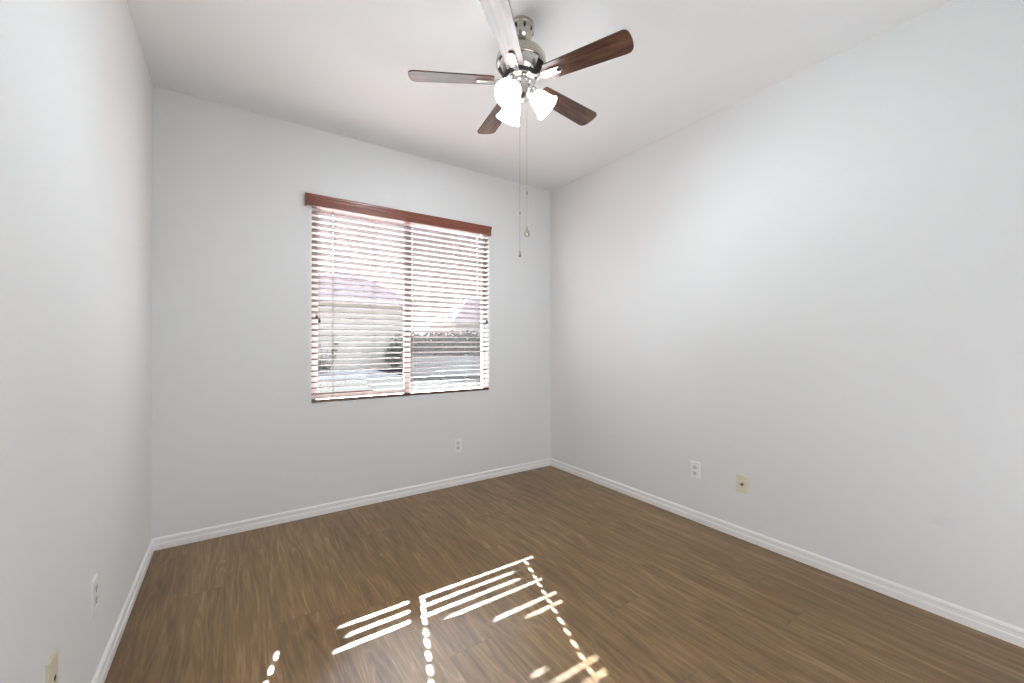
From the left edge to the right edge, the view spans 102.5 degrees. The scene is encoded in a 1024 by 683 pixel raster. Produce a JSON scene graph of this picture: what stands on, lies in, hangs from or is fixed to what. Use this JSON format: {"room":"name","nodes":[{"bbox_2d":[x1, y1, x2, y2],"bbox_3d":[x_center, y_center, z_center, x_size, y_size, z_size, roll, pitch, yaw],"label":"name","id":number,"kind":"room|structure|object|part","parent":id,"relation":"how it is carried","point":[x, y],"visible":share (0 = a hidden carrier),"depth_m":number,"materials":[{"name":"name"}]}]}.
{"room":"empty bedroom","nodes":[
{"label":"empty bedroom","id":0,"kind":"room"},
{"bbox_2d":[0,0,152,682],"bbox_3d":[-1.167,-0.147,0.877,0.160,2.740,3.620,0,0,-34],"label":"wall","id":1,"kind":"structure","parent":0,"point":[76,86],"depth_m":1.21,"materials":[{"name":"white paint"}]},
{"bbox_2d":[45,648,57,682],"bbox_3d":[-1.204,0.882,1.077,0.009,0.115,0.070,0,0,-34],"label":"plate","id":2,"kind":"object","parent":1,"relation":"attached to","point":[51,667],"visible":1,"depth_m":1.07,"materials":[{"name":"beige plastic"}]},
{"bbox_2d":[90,573,97,617],"bbox_3d":[-1.428,0.867,1.406,0.009,0.115,0.070,0,0,-34],"label":"wall outlet","id":3,"kind":"object","parent":1,"relation":"attached to","point":[94,583],"visible":1,"depth_m":1.39,"materials":[{"name":"white plastic"}]},
{"bbox_2d":[92,539,153,682],"bbox_3d":[-1.095,1.188,0.920,0.014,0.070,3.620,0,0,-34],"label":"baseboard","id":4,"kind":"structure","parent":1,"relation":"attached to","point":[105,663],"depth_m":1.73,"materials":[{"name":"white paint"}]},
{"bbox_2d":[151,85,549,538],"bbox_3d":[-0.913,-0.078,3.334,3.344,2.860,0.160,0,0,-34],"label":"wall","id":5,"kind":"structure","parent":0,"point":[238,434],"depth_m":2.80,"materials":[{"name":"white paint"}]},
{"bbox_2d":[153,458,549,550],"bbox_3d":[-0.864,1.197,3.257,3.024,0.070,0.014,0,0,-34],"label":"baseboard","id":6,"kind":"structure","parent":5,"relation":"attached to","point":[178,539],"depth_m":2.94,"materials":[{"name":"white paint"}]},
{"bbox_2d":[311,208,484,398],"bbox_3d":[-0.867,-0.282,3.394,1.463,1.440,0.045,0,0,-34],"label":"window","id":7,"kind":"structure","parent":5,"relation":"in","point":[406,381],"depth_m":3.27,"materials":[{"name":"white plastic"}]},
{"bbox_3d":[-1.146,-0.283,3.189,0.734,1.404,0.018,0,0,-34],"label":"sash","id":8,"kind":"part","parent":7,"relation":"part of","materials":[{"name":"white plastic"}]},
{"bbox_2d":[305,192,491,402],"bbox_3d":[-0.833,-0.298,3.300,1.505,1.464,0.109,0,0,-34],"label":"window blind","id":9,"kind":"object","parent":7,"relation":"attached to","point":[316,201],"visible":0.99,"depth_m":3.25,"materials":[{"name":"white wood"}]},
{"bbox_3d":[-1.370,-0.563,2.922,0.002,0.802,0.002,0,0,11],"label":"pull cord","id":10,"kind":"part","parent":9,"relation":"part of","materials":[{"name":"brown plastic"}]},
{"bbox_3d":[-1.310,-0.271,3.007,0.004,1.381,0.057,0,0,-34],"label":"ladder cord","id":11,"kind":"part","parent":9,"relation":"part of","materials":[{"name":"white fabric"}]},
{"bbox_3d":[-0.827,0.424,3.333,1.453,0.020,0.050,0,0,-34],"label":"rail","id":12,"kind":"part","parent":9,"relation":"part of","materials":[{"name":"brown wood"}]},
{"bbox_3d":[-0.812,-0.269,3.346,0.004,1.381,0.057,0,0,-34],"label":"ladder cord","id":13,"kind":"part","parent":9,"relation":"part of","materials":[{"name":"white fabric"}]},
{"bbox_3d":[-0.573,-0.269,3.508,0.004,1.381,0.057,0,0,-34],"label":"ladder cord","id":14,"kind":"part","parent":9,"relation":"part of","materials":[{"name":"white fabric"}]},
{"bbox_2d":[454,438,460,452],"bbox_3d":[-0.466,0.893,3.532,0.070,0.115,0.009,0,0,-34],"label":"wall outlet","id":15,"kind":"object","parent":5,"relation":"attached to","point":[457,442],"visible":1,"depth_m":3.53,"materials":[{"name":"white plastic"}]},
{"bbox_2d":[127,0,949,190],"bbox_3d":[0.706,-1.577,0.958,3.344,0.120,5.920,0,0,-34],"label":"ceiling","id":16,"kind":"structure","parent":0,"point":[339,67],"depth_m":2.21,"materials":[{"name":"white paint"}]},
{"bbox_2d":[408,0,633,256],"bbox_3d":[0.057,-0.958,1.991,1.003,1.110,1.016,0,0,-34],"label":"ceiling fan","id":17,"kind":"object","parent":16,"relation":"hanging from","point":[520,61],"visible":1,"depth_m":1.90,"materials":[{"name":"brown wood"}]},
{"bbox_3d":[-0.284,-1.243,1.938,0.402,0.006,0.115,0,11,-5],"label":"blade","id":18,"kind":"part","parent":17,"relation":"part of","materials":[{"name":"brown wood"}]},
{"bbox_3d":[-0.084,-1.242,2.269,0.115,0.006,0.402,-12,5,-22],"label":"blade","id":19,"kind":"part","parent":17,"relation":"part of","materials":[{"name":"brown wood"}]},
{"bbox_3d":[-0.032,-1.244,1.645,0.115,0.006,0.402,12,2,13],"label":"blade","id":20,"kind":"part","parent":17,"relation":"part of","materials":[{"name":"brown wood"}]},
{"bbox_3d":[-0.028,-1.290,1.904,0.035,0.051,0.080,0,0,-41],"label":"housing panel","id":21,"kind":"part","parent":17,"relation":"part of","materials":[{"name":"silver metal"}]},
{"bbox_3d":[-0.007,-1.136,1.864,0.128,0.129,0.119,0,0,-34],"label":"lamp shade","id":22,"kind":"part","parent":17,"relation":"part of","materials":[{"name":"white glass"}]},
{"bbox_3d":[-0.009,-1.135,2.058,0.125,0.129,0.129,0,0,-34],"label":"lamp shade","id":23,"kind":"part","parent":17,"relation":"part of","materials":[{"name":"white glass"}]},
{"bbox_3d":[0.001,-1.156,1.888,0.056,0.058,0.046,0,0,-34],"label":"bulb","id":24,"kind":"part","parent":17,"relation":"part of","materials":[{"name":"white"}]},
{"bbox_3d":[0.015,-1.185,1.915,0.051,0.050,0.055,0,0,-34],"label":"lamp arm","id":25,"kind":"part","parent":17,"relation":"part of","materials":[{"name":"silver metal"}]},
{"bbox_3d":[0.080,-1.290,1.879,0.080,0.051,0.035,0,0,-23],"label":"housing panel","id":26,"kind":"part","parent":17,"relation":"part of","materials":[{"name":"silver metal"}]},
{"bbox_3d":[0.101,-1.184,1.965,0.052,0.050,0.054,0,0,-34],"label":"lamp arm","id":27,"kind":"part","parent":17,"relation":"part of","materials":[{"name":"silver metal"}]},
{"bbox_3d":[0.158,-1.136,1.962,0.126,0.129,0.122,0,0,-34],"label":"lamp shade","id":28,"kind":"part","parent":17,"relation":"part of","materials":[{"name":"white glass"}]},
{"bbox_3d":[0.292,-1.242,2.181,0.402,0.006,0.115,0,-12,-41],"label":"blade","id":29,"kind":"part","parent":17,"relation":"part of","materials":[{"name":"brown wood"}]},
{"bbox_3d":[0.325,-1.244,1.795,0.402,0.006,0.115,0,-12,31],"label":"blade","id":30,"kind":"part","parent":17,"relation":"part of","materials":[{"name":"brown wood"}]},
{"bbox_2d":[104,466,1023,682],"bbox_3d":[0.751,1.283,0.881,3.344,0.120,5.760,0,0,-34],"label":"floor","id":31,"kind":"structure","parent":0,"point":[547,574],"depth_m":1.87,"materials":[{"name":"wood"}]},
{"bbox_2d":[550,0,1023,628],"bbox_3d":[1.466,-0.140,2.666,0.160,2.740,3.620,0,0,-34],"label":"wall","id":32,"kind":"structure","parent":0,"point":[809,288],"depth_m":2.16,"materials":[{"name":"paint"}]},
{"bbox_2d":[690,460,699,479],"bbox_3d":[1.257,0.882,2.820,0.009,0.115,0.070,0,0,-34],"label":"wall outlet","id":33,"kind":"object","parent":32,"relation":"attached to","point":[694,466],"visible":1,"depth_m":2.82,"materials":[{"name":"white plastic"}]},
{"bbox_2d":[736,474,748,493],"bbox_3d":[1.431,0.888,2.557,0.017,0.107,0.074,0,0,-34],"label":"plate","id":34,"kind":"object","parent":32,"relation":"attached to","point":[742,482],"visible":1,"depth_m":2.56,"materials":[{"name":"beige plastic"}]},
{"bbox_2d":[550,458,1023,647],"bbox_3d":[1.395,1.194,2.612,0.014,0.070,3.620,0,0,-34],"label":"baseboard","id":35,"kind":"structure","parent":32,"relation":"attached to","point":[996,628],"depth_m":2.16,"materials":[{"name":"white paint"}]},
{"label":"outside","id":36,"kind":"structure","parent":0,"visible":0},
{"bbox_2d":[318,367,480,392],"bbox_3d":[-33.271,1.730,66.055,140.000,0.200,139.700,0,0,-34],"label":"ground","id":37,"kind":"structure","parent":36,"point":[423,380],"depth_m":13.93,"materials":[{"name":"concrete"}]},
{"bbox_2d":[318,274,417,368],"bbox_3d":[-13.171,-1.148,21.003,15.680,5.200,4.840,0,0,-34],"label":"neighbor house","id":38,"kind":"structure","parent":37,"relation":"on","point":[332,316],"depth_m":22.13,"materials":[{"name":"beige paint"}]},
{"bbox_2d":[383,332,403,367],"bbox_3d":[-6.364,0.452,22.394,1.301,2.021,1.069,0,0,-34],"label":"shrub","id":39,"kind":"object","parent":37,"relation":"on","point":[391,344],"visible":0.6,"depth_m":22.27,"materials":[{"name":"green plant"}]},
{"bbox_2d":[402,354,480,376],"bbox_3d":[-2.472,0.986,16.869,4.048,0.900,0.165,0,0,0],"label":"fence","id":40,"kind":"object","parent":37,"relation":"on","point":[458,365],"visible":0.71,"depth_m":16.79,"materials":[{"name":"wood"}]},
{"bbox_2d":[410,330,480,374],"bbox_3d":[-2.489,0.500,17.747,4.329,2.018,1.244,0,0,0],"label":"hedge","id":41,"kind":"object","parent":37,"relation":"on","point":[411,334],"visible":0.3,"depth_m":17.45,"materials":[{"name":"green plant"}]},
{"bbox_2d":[422,298,480,340],"bbox_3d":[1.453,-0.964,35.956,17.480,4.950,5.540,0,0,-34],"label":"neighbor house","id":42,"kind":"structure","parent":37,"relation":"on","point":[464,301],"depth_m":30.63,"materials":[{"name":"paint"}]},
{"bbox_2d":[458,247,459,301],"bbox_3d":[-5.676,-4.457,44.018,1.500,12.000,0.277,0,0,-34],"label":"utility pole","id":43,"kind":"object","parent":37,"relation":"on","point":[458,247],"visible":0.17,"depth_m":43.94,"materials":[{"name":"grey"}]},
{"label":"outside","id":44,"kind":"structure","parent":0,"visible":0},
{"bbox_2d":[318,368,401,379],"bbox_3d":[-12.549,1.414,15.274,15.200,0.030,6.400,0,0,-34],"label":"front walk","id":45,"kind":"structure","parent":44,"point":[356,371],"depth_m":17.53,"materials":[{"name":"concrete"}]},
{"bbox_2d":[318,343,339,372],"bbox_3d":[-8.377,0.747,18.244,1.397,1.402,0.810,0,0,-34],"label":"shrub","id":46,"kind":"object","parent":45,"relation":"on","point":[331,356],"visible":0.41,"depth_m":18.26,"materials":[{"name":"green plant"}]}
]}

